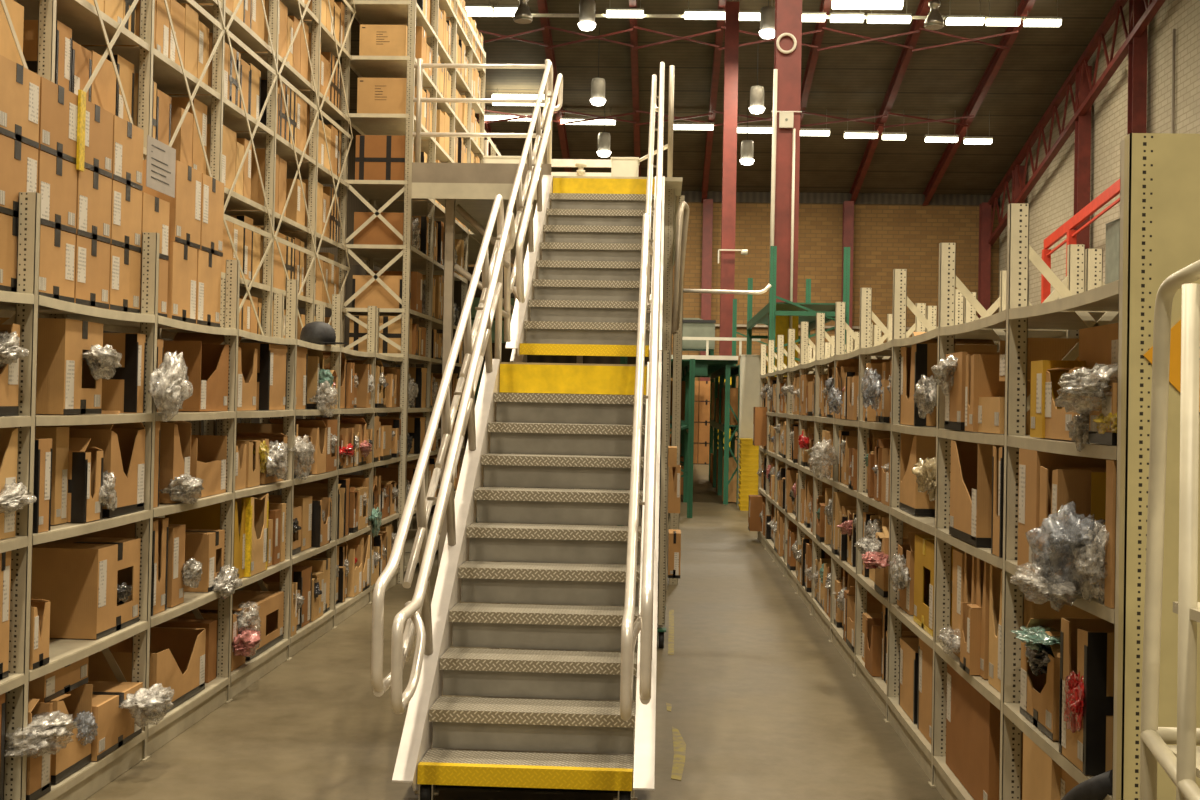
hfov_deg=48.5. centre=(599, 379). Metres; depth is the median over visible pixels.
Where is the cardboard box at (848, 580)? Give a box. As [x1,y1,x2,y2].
[842,569,855,628]
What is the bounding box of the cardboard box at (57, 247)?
[39,225,75,302]
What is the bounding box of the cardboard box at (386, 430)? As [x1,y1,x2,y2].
[380,425,391,459]
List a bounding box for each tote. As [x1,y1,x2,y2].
[738,463,758,469]
[738,468,758,474]
[738,473,757,479]
[738,478,757,484]
[738,483,757,489]
[738,488,757,494]
[738,494,748,500]
[738,499,748,505]
[738,504,747,510]
[739,438,752,443]
[739,443,758,448]
[739,448,758,453]
[739,453,758,459]
[739,458,758,464]
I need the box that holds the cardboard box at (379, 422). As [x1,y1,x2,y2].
[378,422,380,460]
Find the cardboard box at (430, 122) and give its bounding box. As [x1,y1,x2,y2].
[429,102,431,131]
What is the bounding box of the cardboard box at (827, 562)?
[819,558,830,610]
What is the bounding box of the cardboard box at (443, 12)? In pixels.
[441,10,445,47]
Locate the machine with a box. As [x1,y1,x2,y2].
[682,318,715,355]
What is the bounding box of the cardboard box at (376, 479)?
[338,475,380,511]
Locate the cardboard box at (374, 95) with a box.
[357,78,414,113]
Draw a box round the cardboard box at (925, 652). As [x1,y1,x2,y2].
[917,638,951,745]
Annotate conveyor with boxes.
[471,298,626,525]
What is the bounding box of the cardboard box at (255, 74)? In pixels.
[247,63,260,119]
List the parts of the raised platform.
rail post, support post, rail, rail, rail, rail post, support post, support post, rail post, support post, rail, rail, rail, support post, rail post, support post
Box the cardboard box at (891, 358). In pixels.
[890,358,891,422]
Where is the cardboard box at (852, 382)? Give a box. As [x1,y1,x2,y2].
[847,376,858,419]
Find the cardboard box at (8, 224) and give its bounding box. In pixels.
[0,213,17,291]
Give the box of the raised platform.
[411,58,684,590]
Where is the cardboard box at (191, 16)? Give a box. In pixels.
[179,3,197,76]
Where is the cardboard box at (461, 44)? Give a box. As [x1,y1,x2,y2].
[459,39,464,80]
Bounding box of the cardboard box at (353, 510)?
[349,487,358,531]
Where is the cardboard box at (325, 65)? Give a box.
[320,54,329,99]
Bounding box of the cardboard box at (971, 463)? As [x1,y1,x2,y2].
[949,440,1002,546]
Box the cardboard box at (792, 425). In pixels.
[790,424,809,459]
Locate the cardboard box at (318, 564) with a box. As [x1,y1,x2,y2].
[292,557,329,613]
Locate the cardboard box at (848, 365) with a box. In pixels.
[835,359,890,418]
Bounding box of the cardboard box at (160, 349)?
[156,339,163,411]
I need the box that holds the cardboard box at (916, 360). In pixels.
[899,332,996,425]
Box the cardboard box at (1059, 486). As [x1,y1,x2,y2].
[1039,466,1105,578]
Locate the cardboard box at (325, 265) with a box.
[322,262,327,302]
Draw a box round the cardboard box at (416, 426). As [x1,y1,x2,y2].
[379,416,425,453]
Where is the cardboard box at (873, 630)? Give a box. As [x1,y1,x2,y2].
[865,618,881,676]
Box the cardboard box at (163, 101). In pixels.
[155,89,170,144]
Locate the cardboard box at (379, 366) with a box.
[347,360,383,407]
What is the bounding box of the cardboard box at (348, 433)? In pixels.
[339,427,353,467]
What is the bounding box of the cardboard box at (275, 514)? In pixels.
[268,509,280,564]
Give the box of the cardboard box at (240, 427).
[236,423,297,477]
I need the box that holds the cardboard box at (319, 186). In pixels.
[299,179,322,234]
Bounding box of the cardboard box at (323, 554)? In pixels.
[312,546,338,603]
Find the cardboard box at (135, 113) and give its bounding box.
[133,73,156,137]
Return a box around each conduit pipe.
[768,69,777,339]
[789,128,795,328]
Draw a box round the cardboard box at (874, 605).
[846,586,882,652]
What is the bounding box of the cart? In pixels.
[1140,260,1199,799]
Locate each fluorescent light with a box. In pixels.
[465,0,493,14]
[485,107,532,120]
[492,89,543,105]
[494,0,528,14]
[560,107,615,124]
[606,0,643,17]
[673,108,713,129]
[684,0,724,19]
[737,108,772,132]
[739,0,759,20]
[800,109,829,135]
[802,0,826,21]
[830,9,864,22]
[832,0,903,9]
[844,111,878,137]
[867,2,911,23]
[881,123,906,139]
[924,110,958,142]
[945,0,984,24]
[963,111,992,143]
[985,0,1020,25]
[1023,0,1061,26]
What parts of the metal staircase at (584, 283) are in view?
rail, rail, rail post, guard rail, rail post, rail, rail, handrail, rail post, rail, rail, rail post, rail, rail, support leg, rail, rail, rail, rail, rail post, rail, rail, guard rail, rail post, toe plate, rail, rail, handrail, rail post, rail, landing frame, handrail, support leg, guard rail, handrail, rail post, rail post, guard rail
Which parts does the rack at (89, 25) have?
post, post, post, post, post, post, post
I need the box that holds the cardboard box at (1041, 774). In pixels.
[1022,733,1060,799]
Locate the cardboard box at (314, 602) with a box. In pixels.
[311,574,317,620]
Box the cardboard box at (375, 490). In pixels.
[373,485,378,509]
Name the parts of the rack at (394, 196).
post, post, post, post, post, post, post, post, post, post, post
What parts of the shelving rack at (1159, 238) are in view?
shelf, post, shelf, shelf, post, shelf, shelf, shelf, shelf, shelf, post, shelf, shelf, shelf, post, shelf, shelf, shelf, shelf, shelf, shelf, post, shelf, shelf, shelf, shelf, shelf, post, shelf, post, shelf, shelf, shelf, shelf, post, post, shelf, shelf, shelf, shelf, post, shelf, post, shelf, shelf, shelf, post, shelf, shelf, post, post, shelf, shelf, shelf, shelf, post, shelf, post, shelf, post, shelf, shelf, shelf, shelf, post, post, shelf, shelf, shelf, shelf, shelf, post, post, panel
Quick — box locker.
[1105,218,1119,283]
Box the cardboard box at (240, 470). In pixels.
[235,444,246,489]
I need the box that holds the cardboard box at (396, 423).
[379,419,400,456]
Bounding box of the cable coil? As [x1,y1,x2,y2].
[776,33,796,53]
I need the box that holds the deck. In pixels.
[684,359,737,376]
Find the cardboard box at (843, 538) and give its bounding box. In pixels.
[839,515,846,559]
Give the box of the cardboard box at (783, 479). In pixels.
[781,477,784,508]
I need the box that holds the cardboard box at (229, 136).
[206,124,235,191]
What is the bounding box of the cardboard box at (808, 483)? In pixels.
[804,480,831,526]
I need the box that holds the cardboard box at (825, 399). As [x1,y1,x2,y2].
[824,378,827,416]
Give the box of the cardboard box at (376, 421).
[340,416,378,461]
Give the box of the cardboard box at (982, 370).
[965,354,1030,431]
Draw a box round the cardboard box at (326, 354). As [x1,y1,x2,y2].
[322,351,346,407]
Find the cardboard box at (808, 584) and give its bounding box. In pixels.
[805,543,811,591]
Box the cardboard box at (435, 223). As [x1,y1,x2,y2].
[433,221,437,260]
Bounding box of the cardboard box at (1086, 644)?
[1059,618,1113,774]
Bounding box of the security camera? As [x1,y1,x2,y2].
[718,249,747,262]
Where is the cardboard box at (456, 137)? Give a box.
[456,137,457,162]
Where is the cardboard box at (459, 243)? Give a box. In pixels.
[454,239,463,277]
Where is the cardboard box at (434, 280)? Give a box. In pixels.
[422,278,435,317]
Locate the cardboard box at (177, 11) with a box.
[168,0,184,65]
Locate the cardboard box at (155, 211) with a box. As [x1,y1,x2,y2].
[138,192,169,259]
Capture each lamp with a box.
[513,0,532,23]
[578,0,595,30]
[590,27,605,105]
[597,111,610,156]
[740,115,753,164]
[749,28,764,113]
[759,0,774,38]
[924,0,943,29]
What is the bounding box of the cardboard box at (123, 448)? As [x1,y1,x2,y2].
[59,410,145,516]
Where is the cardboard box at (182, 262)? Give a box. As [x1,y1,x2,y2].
[166,241,196,323]
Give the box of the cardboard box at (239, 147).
[235,142,243,195]
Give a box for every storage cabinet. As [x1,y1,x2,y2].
[483,156,542,163]
[611,157,639,176]
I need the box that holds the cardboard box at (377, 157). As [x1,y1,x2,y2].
[355,135,413,179]
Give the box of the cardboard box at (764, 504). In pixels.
[762,503,773,535]
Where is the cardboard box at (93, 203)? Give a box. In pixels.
[75,168,111,243]
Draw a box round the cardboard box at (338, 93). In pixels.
[336,62,341,110]
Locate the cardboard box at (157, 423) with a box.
[126,421,160,507]
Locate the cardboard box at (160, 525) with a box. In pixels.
[74,517,168,615]
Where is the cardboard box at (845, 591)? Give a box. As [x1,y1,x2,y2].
[843,590,848,641]
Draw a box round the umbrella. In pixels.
[1061,769,1112,799]
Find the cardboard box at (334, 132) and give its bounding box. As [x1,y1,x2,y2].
[326,125,337,174]
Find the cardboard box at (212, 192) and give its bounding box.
[197,173,223,256]
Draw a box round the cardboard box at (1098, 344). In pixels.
[1079,323,1117,366]
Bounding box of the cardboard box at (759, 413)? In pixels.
[753,407,775,445]
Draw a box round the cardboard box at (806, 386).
[806,386,807,414]
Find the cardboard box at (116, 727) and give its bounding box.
[86,681,142,760]
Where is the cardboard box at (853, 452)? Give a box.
[848,448,857,489]
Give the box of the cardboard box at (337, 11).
[333,2,340,42]
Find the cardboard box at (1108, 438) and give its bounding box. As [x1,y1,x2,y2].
[1088,383,1117,444]
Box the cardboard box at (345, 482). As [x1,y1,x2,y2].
[308,478,349,535]
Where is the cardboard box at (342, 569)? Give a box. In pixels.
[338,566,345,602]
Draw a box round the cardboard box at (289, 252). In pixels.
[284,236,293,290]
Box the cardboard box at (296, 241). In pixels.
[290,237,299,292]
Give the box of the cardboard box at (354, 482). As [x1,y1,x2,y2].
[338,477,368,524]
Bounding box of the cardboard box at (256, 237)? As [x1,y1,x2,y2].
[252,225,260,282]
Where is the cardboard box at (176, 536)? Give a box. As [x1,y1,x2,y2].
[167,524,185,606]
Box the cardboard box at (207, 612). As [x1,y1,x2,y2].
[177,606,246,670]
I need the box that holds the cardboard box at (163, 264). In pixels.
[139,254,167,316]
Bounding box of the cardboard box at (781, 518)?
[777,515,784,555]
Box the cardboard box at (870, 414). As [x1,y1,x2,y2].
[865,363,881,421]
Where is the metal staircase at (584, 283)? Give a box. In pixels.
[371,61,664,799]
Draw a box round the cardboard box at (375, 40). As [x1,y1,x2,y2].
[359,25,407,55]
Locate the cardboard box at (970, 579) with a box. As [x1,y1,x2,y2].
[964,552,976,603]
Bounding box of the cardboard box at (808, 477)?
[795,473,812,520]
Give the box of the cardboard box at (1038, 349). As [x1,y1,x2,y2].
[999,338,1078,381]
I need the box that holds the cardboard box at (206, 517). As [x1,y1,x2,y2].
[165,499,245,577]
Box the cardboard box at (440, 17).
[438,8,443,44]
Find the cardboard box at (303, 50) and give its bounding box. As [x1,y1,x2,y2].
[298,19,308,79]
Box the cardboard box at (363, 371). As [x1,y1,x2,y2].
[354,364,371,407]
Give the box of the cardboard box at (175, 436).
[159,421,191,503]
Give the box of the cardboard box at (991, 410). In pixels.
[978,397,1029,433]
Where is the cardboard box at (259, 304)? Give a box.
[257,302,261,334]
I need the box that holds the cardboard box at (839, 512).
[838,511,841,554]
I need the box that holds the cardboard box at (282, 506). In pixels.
[269,503,285,561]
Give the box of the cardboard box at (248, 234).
[229,215,252,280]
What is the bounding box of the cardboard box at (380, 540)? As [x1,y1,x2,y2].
[361,531,386,575]
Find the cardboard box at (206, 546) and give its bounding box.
[184,529,224,591]
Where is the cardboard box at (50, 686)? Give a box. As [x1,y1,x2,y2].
[29,657,87,702]
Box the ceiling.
[334,0,1115,194]
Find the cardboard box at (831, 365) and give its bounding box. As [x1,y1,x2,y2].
[827,361,833,417]
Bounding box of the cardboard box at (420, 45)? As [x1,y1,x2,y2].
[407,26,425,71]
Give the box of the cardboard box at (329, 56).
[321,52,336,105]
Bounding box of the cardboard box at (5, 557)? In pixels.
[0,551,10,679]
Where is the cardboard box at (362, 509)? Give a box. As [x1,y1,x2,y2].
[354,487,367,529]
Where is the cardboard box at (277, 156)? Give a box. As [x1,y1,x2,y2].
[275,154,278,212]
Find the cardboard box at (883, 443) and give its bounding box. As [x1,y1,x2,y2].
[874,439,889,500]
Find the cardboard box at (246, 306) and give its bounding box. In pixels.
[243,299,250,331]
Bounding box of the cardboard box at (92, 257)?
[74,235,109,308]
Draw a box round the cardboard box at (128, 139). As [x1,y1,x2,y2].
[110,115,143,190]
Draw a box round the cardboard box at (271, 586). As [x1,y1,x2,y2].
[243,581,296,636]
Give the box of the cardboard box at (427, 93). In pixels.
[423,89,429,131]
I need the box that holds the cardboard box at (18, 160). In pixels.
[0,134,37,217]
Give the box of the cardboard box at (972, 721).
[946,663,1022,799]
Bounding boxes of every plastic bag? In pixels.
[0,331,28,368]
[0,482,36,514]
[4,715,73,758]
[25,710,78,739]
[73,710,97,745]
[82,344,121,379]
[94,470,116,510]
[117,582,131,604]
[118,683,174,727]
[148,351,192,421]
[159,473,203,503]
[182,557,202,587]
[212,564,242,599]
[231,629,260,656]
[233,602,260,633]
[253,440,269,472]
[266,440,288,480]
[288,435,314,479]
[293,518,301,533]
[297,593,304,609]
[309,381,337,416]
[314,582,321,598]
[318,369,333,388]
[322,510,325,521]
[330,434,337,452]
[336,565,338,579]
[339,443,354,456]
[344,559,348,576]
[355,436,358,449]
[360,440,371,457]
[368,507,381,537]
[369,375,374,392]
[374,552,380,565]
[379,372,385,385]
[382,546,386,558]
[391,533,395,549]
[392,487,398,498]
[406,480,410,499]
[407,432,412,454]
[408,374,413,407]
[410,378,418,407]
[412,217,419,249]
[419,279,425,321]
[432,377,437,405]
[436,427,440,448]
[453,303,459,329]
[454,249,457,271]
[766,465,770,478]
[767,387,771,399]
[773,423,780,432]
[781,384,786,395]
[785,385,793,393]
[791,540,796,557]
[792,483,795,497]
[795,549,801,563]
[799,436,809,448]
[805,567,811,580]
[809,439,837,478]
[812,571,817,588]
[815,445,821,458]
[816,506,821,518]
[819,563,823,582]
[824,499,831,524]
[825,377,831,395]
[825,573,830,590]
[827,387,842,413]
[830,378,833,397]
[836,586,846,610]
[837,520,852,535]
[840,440,845,456]
[854,536,881,553]
[861,368,882,409]
[862,551,889,568]
[864,452,870,465]
[864,520,876,542]
[871,519,881,542]
[889,553,910,590]
[912,457,936,500]
[913,374,936,417]
[931,354,957,395]
[937,627,959,654]
[1010,563,1091,603]
[1010,625,1059,650]
[1025,644,1054,675]
[1026,501,1104,611]
[1054,363,1117,415]
[1064,670,1084,732]
[1066,414,1089,451]
[1069,521,1108,602]
[1092,412,1116,433]
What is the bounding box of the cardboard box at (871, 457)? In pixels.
[868,454,874,497]
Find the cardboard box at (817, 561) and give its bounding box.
[815,559,819,603]
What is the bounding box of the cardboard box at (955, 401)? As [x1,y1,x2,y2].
[944,352,999,430]
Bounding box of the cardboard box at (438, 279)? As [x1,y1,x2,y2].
[423,276,440,319]
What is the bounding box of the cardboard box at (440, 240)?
[436,221,443,264]
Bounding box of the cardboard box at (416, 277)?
[373,271,422,312]
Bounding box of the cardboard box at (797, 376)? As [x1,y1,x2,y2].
[793,374,827,414]
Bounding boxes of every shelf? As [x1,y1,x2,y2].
[14,0,149,50]
[83,46,219,99]
[168,95,273,135]
[175,0,221,8]
[189,5,275,56]
[221,272,269,290]
[224,187,271,214]
[224,210,313,234]
[236,132,315,164]
[239,286,312,302]
[240,53,316,91]
[273,299,346,312]
[278,231,347,251]
[280,0,318,23]
[286,161,348,187]
[298,90,350,121]
[304,21,351,60]
[347,184,433,203]
[348,309,431,320]
[349,246,432,262]
[349,354,430,361]
[350,58,435,89]
[350,115,434,142]
[351,2,437,38]
[374,259,443,270]
[375,200,444,216]
[378,358,441,363]
[396,361,461,366]
[398,270,466,282]
[405,540,437,552]
[406,529,429,539]
[407,453,419,460]
[408,408,429,412]
[410,317,442,324]
[413,140,453,162]
[418,324,456,329]
[423,88,454,115]
[426,37,455,68]
[430,448,438,455]
[434,217,467,232]
[439,0,456,19]
[446,18,471,48]
[447,68,470,93]
[447,113,468,132]
[458,92,484,114]
[462,137,483,155]
[465,47,484,72]
[670,424,687,432]
[671,359,689,371]
[671,366,685,375]
[711,371,724,378]
[714,421,730,429]
[715,369,731,376]
[719,423,737,431]
[720,365,738,374]
[747,302,834,330]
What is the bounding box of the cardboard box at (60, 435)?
[9,426,68,524]
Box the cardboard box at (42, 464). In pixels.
[33,438,52,532]
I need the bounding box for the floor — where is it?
[85,457,943,799]
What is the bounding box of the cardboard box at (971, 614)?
[959,602,981,674]
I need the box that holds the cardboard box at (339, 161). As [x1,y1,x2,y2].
[332,125,341,176]
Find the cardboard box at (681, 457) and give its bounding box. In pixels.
[680,456,683,494]
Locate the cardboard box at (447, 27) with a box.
[445,22,448,52]
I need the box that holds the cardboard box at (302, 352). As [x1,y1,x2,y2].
[296,346,307,408]
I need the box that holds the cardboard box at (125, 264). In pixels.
[109,245,140,312]
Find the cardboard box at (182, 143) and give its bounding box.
[171,107,192,166]
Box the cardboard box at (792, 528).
[787,520,796,569]
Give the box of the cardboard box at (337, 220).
[335,197,340,242]
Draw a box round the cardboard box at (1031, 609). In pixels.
[988,564,1101,692]
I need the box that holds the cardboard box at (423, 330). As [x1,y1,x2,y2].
[420,327,425,356]
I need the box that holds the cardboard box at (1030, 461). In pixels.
[1017,448,1110,573]
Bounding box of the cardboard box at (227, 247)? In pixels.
[221,220,232,272]
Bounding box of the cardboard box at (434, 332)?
[431,329,436,358]
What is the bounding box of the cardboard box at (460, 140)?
[457,137,462,162]
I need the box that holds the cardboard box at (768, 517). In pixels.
[765,515,770,538]
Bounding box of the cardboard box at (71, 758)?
[47,684,92,783]
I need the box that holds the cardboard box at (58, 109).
[38,77,77,163]
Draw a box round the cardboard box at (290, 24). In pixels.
[287,17,293,66]
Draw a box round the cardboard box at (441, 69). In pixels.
[440,62,443,96]
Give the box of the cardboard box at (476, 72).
[475,68,478,97]
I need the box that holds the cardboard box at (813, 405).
[812,376,814,415]
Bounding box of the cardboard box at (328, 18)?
[326,0,333,34]
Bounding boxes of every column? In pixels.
[697,199,712,456]
[718,1,738,448]
[737,355,760,507]
[767,0,801,379]
[841,201,853,328]
[978,202,991,318]
[1012,165,1024,203]
[1073,66,1091,248]
[1127,0,1147,134]
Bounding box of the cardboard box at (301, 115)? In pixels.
[296,95,306,153]
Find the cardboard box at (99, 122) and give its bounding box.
[75,100,112,177]
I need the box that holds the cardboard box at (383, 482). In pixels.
[381,480,395,514]
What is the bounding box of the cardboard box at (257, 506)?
[235,493,268,576]
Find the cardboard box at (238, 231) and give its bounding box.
[232,223,243,277]
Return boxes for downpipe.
[1171,29,1175,132]
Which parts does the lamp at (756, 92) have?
stem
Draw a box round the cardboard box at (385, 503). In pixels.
[380,485,389,517]
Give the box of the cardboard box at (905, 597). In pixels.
[897,533,930,614]
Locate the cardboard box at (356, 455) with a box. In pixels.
[353,432,358,465]
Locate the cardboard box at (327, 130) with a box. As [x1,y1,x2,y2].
[324,124,330,169]
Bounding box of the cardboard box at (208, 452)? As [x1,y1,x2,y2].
[190,435,226,497]
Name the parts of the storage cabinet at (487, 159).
door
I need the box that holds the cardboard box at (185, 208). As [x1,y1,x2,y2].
[142,160,201,248]
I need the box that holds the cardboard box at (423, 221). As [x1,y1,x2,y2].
[412,216,428,255]
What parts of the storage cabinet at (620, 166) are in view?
door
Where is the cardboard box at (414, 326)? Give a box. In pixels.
[412,323,418,354]
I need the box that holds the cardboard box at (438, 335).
[436,333,439,358]
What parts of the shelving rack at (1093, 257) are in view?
post, post, post, post, post, post, post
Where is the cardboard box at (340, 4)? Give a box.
[335,2,344,44]
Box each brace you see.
[477,28,546,46]
[485,110,558,123]
[544,25,633,48]
[558,110,635,124]
[633,26,720,49]
[635,110,712,125]
[712,111,801,125]
[719,26,821,49]
[800,111,886,126]
[817,27,919,50]
[883,112,973,127]
[912,27,1018,51]
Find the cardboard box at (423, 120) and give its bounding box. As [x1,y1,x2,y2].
[414,86,425,127]
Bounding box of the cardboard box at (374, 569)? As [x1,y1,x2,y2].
[371,546,379,585]
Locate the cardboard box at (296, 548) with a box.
[292,506,301,554]
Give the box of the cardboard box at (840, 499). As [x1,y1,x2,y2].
[832,492,856,553]
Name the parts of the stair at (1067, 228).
support post, support post, stair rail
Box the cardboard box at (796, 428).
[793,426,798,462]
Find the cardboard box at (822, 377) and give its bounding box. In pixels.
[819,375,827,416]
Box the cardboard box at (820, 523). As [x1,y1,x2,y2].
[816,496,824,541]
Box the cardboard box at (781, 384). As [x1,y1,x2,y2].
[779,383,784,412]
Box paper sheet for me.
[146,135,175,197]
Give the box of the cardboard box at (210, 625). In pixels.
[153,618,216,682]
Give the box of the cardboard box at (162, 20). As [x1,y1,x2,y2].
[155,0,169,56]
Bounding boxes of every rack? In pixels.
[0,0,355,492]
[0,192,402,799]
[338,0,500,583]
[670,359,694,517]
[709,365,739,504]
[730,246,849,453]
[757,133,1199,799]
[813,249,1104,427]
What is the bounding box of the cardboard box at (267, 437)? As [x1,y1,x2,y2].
[221,432,287,483]
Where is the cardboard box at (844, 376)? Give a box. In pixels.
[841,372,858,418]
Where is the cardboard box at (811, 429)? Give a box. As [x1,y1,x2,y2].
[807,423,854,466]
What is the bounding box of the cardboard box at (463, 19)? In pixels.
[462,0,464,31]
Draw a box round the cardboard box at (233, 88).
[228,47,240,106]
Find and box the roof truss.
[988,0,1165,245]
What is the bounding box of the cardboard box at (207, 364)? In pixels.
[163,340,228,411]
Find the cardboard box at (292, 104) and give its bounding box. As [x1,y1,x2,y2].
[288,88,296,146]
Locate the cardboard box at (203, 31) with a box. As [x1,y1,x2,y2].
[197,20,208,84]
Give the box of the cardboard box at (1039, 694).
[1020,618,1060,740]
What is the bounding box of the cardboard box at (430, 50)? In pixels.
[428,46,431,79]
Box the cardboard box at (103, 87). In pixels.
[89,50,116,114]
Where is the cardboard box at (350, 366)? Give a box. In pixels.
[346,362,354,407]
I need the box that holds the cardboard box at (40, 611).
[29,599,49,669]
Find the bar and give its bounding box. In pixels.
[683,284,770,293]
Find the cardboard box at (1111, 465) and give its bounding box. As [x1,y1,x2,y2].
[1104,460,1116,608]
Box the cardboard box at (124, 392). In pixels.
[101,333,145,412]
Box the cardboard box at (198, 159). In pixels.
[171,97,207,173]
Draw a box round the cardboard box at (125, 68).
[99,54,133,121]
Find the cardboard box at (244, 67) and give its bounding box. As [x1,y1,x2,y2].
[239,59,249,113]
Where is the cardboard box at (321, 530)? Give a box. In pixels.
[311,497,330,546]
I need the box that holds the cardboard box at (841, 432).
[838,430,872,481]
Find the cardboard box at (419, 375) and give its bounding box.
[387,367,426,407]
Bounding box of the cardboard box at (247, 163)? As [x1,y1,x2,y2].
[236,138,251,198]
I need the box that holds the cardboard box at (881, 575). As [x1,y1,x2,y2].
[874,526,926,597]
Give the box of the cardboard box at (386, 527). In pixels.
[380,524,391,562]
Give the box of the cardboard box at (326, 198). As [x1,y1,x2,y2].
[322,192,329,237]
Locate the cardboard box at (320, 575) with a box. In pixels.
[312,572,323,617]
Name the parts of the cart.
step frame, rail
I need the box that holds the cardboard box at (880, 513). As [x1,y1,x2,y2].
[869,509,888,581]
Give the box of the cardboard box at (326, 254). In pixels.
[316,252,333,303]
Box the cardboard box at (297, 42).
[288,16,300,72]
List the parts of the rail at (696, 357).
rail post, rail, rail post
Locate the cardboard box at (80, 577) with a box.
[31,537,140,638]
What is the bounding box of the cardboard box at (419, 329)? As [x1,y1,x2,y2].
[418,327,420,355]
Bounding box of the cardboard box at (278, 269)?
[273,230,285,289]
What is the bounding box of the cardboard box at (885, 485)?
[881,448,889,505]
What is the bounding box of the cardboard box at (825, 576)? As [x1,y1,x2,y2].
[825,576,826,613]
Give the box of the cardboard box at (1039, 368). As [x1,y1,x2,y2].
[1030,360,1085,437]
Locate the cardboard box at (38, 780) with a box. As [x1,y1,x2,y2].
[3,698,52,799]
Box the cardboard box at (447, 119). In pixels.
[442,112,449,154]
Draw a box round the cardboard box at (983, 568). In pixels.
[976,558,990,678]
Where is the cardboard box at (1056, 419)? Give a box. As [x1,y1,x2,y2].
[1045,367,1108,439]
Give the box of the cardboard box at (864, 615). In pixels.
[862,613,881,661]
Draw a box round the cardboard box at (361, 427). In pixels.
[316,417,366,464]
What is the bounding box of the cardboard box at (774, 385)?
[772,384,776,411]
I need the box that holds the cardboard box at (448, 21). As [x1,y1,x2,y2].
[446,20,450,57]
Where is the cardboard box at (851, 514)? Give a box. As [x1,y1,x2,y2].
[846,510,856,566]
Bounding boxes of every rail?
[468,13,1050,19]
[671,201,688,333]
[671,337,760,359]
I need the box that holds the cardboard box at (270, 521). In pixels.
[267,519,272,566]
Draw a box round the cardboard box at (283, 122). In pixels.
[278,80,288,140]
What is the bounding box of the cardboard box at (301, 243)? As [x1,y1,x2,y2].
[299,241,303,295]
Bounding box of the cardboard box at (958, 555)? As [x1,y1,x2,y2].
[952,549,964,657]
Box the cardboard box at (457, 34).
[456,34,458,68]
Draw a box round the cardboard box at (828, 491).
[824,488,831,543]
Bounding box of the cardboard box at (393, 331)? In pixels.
[349,315,411,353]
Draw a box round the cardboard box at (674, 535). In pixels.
[668,529,680,577]
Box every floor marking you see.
[666,703,671,711]
[668,610,673,654]
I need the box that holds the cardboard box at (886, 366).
[882,362,890,379]
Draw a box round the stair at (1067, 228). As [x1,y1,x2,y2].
[1041,179,1119,302]
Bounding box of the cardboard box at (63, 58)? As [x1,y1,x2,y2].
[23,20,71,91]
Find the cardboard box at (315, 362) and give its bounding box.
[306,349,323,408]
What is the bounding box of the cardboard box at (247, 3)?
[243,0,251,28]
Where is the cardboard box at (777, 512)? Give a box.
[774,507,784,551]
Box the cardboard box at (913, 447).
[899,433,935,515]
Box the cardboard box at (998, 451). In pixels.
[991,445,1003,557]
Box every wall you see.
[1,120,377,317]
[468,202,999,456]
[998,0,1199,312]
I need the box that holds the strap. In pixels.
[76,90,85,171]
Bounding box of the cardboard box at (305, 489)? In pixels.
[294,483,344,538]
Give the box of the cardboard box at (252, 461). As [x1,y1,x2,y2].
[236,440,260,487]
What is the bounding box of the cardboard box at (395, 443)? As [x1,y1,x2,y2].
[391,428,398,456]
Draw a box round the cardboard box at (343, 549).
[337,541,347,597]
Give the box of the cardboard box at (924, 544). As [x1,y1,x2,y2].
[913,534,957,636]
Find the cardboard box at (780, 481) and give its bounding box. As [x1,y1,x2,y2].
[778,480,781,505]
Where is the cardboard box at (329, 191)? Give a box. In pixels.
[323,186,335,240]
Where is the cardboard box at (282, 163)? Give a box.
[278,157,286,216]
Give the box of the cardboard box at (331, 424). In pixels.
[295,419,337,471]
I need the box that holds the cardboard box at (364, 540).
[340,535,369,590]
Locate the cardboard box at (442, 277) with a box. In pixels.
[423,275,443,320]
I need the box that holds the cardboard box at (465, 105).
[461,95,467,128]
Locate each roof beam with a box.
[477,108,497,155]
[537,0,571,171]
[629,0,640,176]
[701,0,726,202]
[800,0,831,127]
[849,0,932,203]
[922,0,1035,205]
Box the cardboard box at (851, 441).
[841,436,873,484]
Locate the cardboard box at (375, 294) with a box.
[352,275,410,308]
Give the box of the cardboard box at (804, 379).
[800,375,814,414]
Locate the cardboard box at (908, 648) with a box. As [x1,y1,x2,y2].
[899,637,918,722]
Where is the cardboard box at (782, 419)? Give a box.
[779,417,813,454]
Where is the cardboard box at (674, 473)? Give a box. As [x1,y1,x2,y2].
[668,465,680,512]
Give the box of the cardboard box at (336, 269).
[333,266,338,293]
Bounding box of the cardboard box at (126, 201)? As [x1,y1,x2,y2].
[110,180,141,251]
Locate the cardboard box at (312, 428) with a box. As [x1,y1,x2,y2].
[269,419,326,473]
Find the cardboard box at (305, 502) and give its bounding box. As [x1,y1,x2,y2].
[269,495,311,550]
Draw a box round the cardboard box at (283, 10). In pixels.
[278,0,287,60]
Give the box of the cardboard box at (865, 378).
[863,378,865,420]
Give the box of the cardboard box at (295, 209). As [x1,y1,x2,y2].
[286,179,305,225]
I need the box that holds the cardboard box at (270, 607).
[202,590,283,659]
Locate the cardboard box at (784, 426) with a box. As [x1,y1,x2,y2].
[782,421,785,457]
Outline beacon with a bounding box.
[575,163,586,174]
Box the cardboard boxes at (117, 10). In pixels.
[0,0,1105,799]

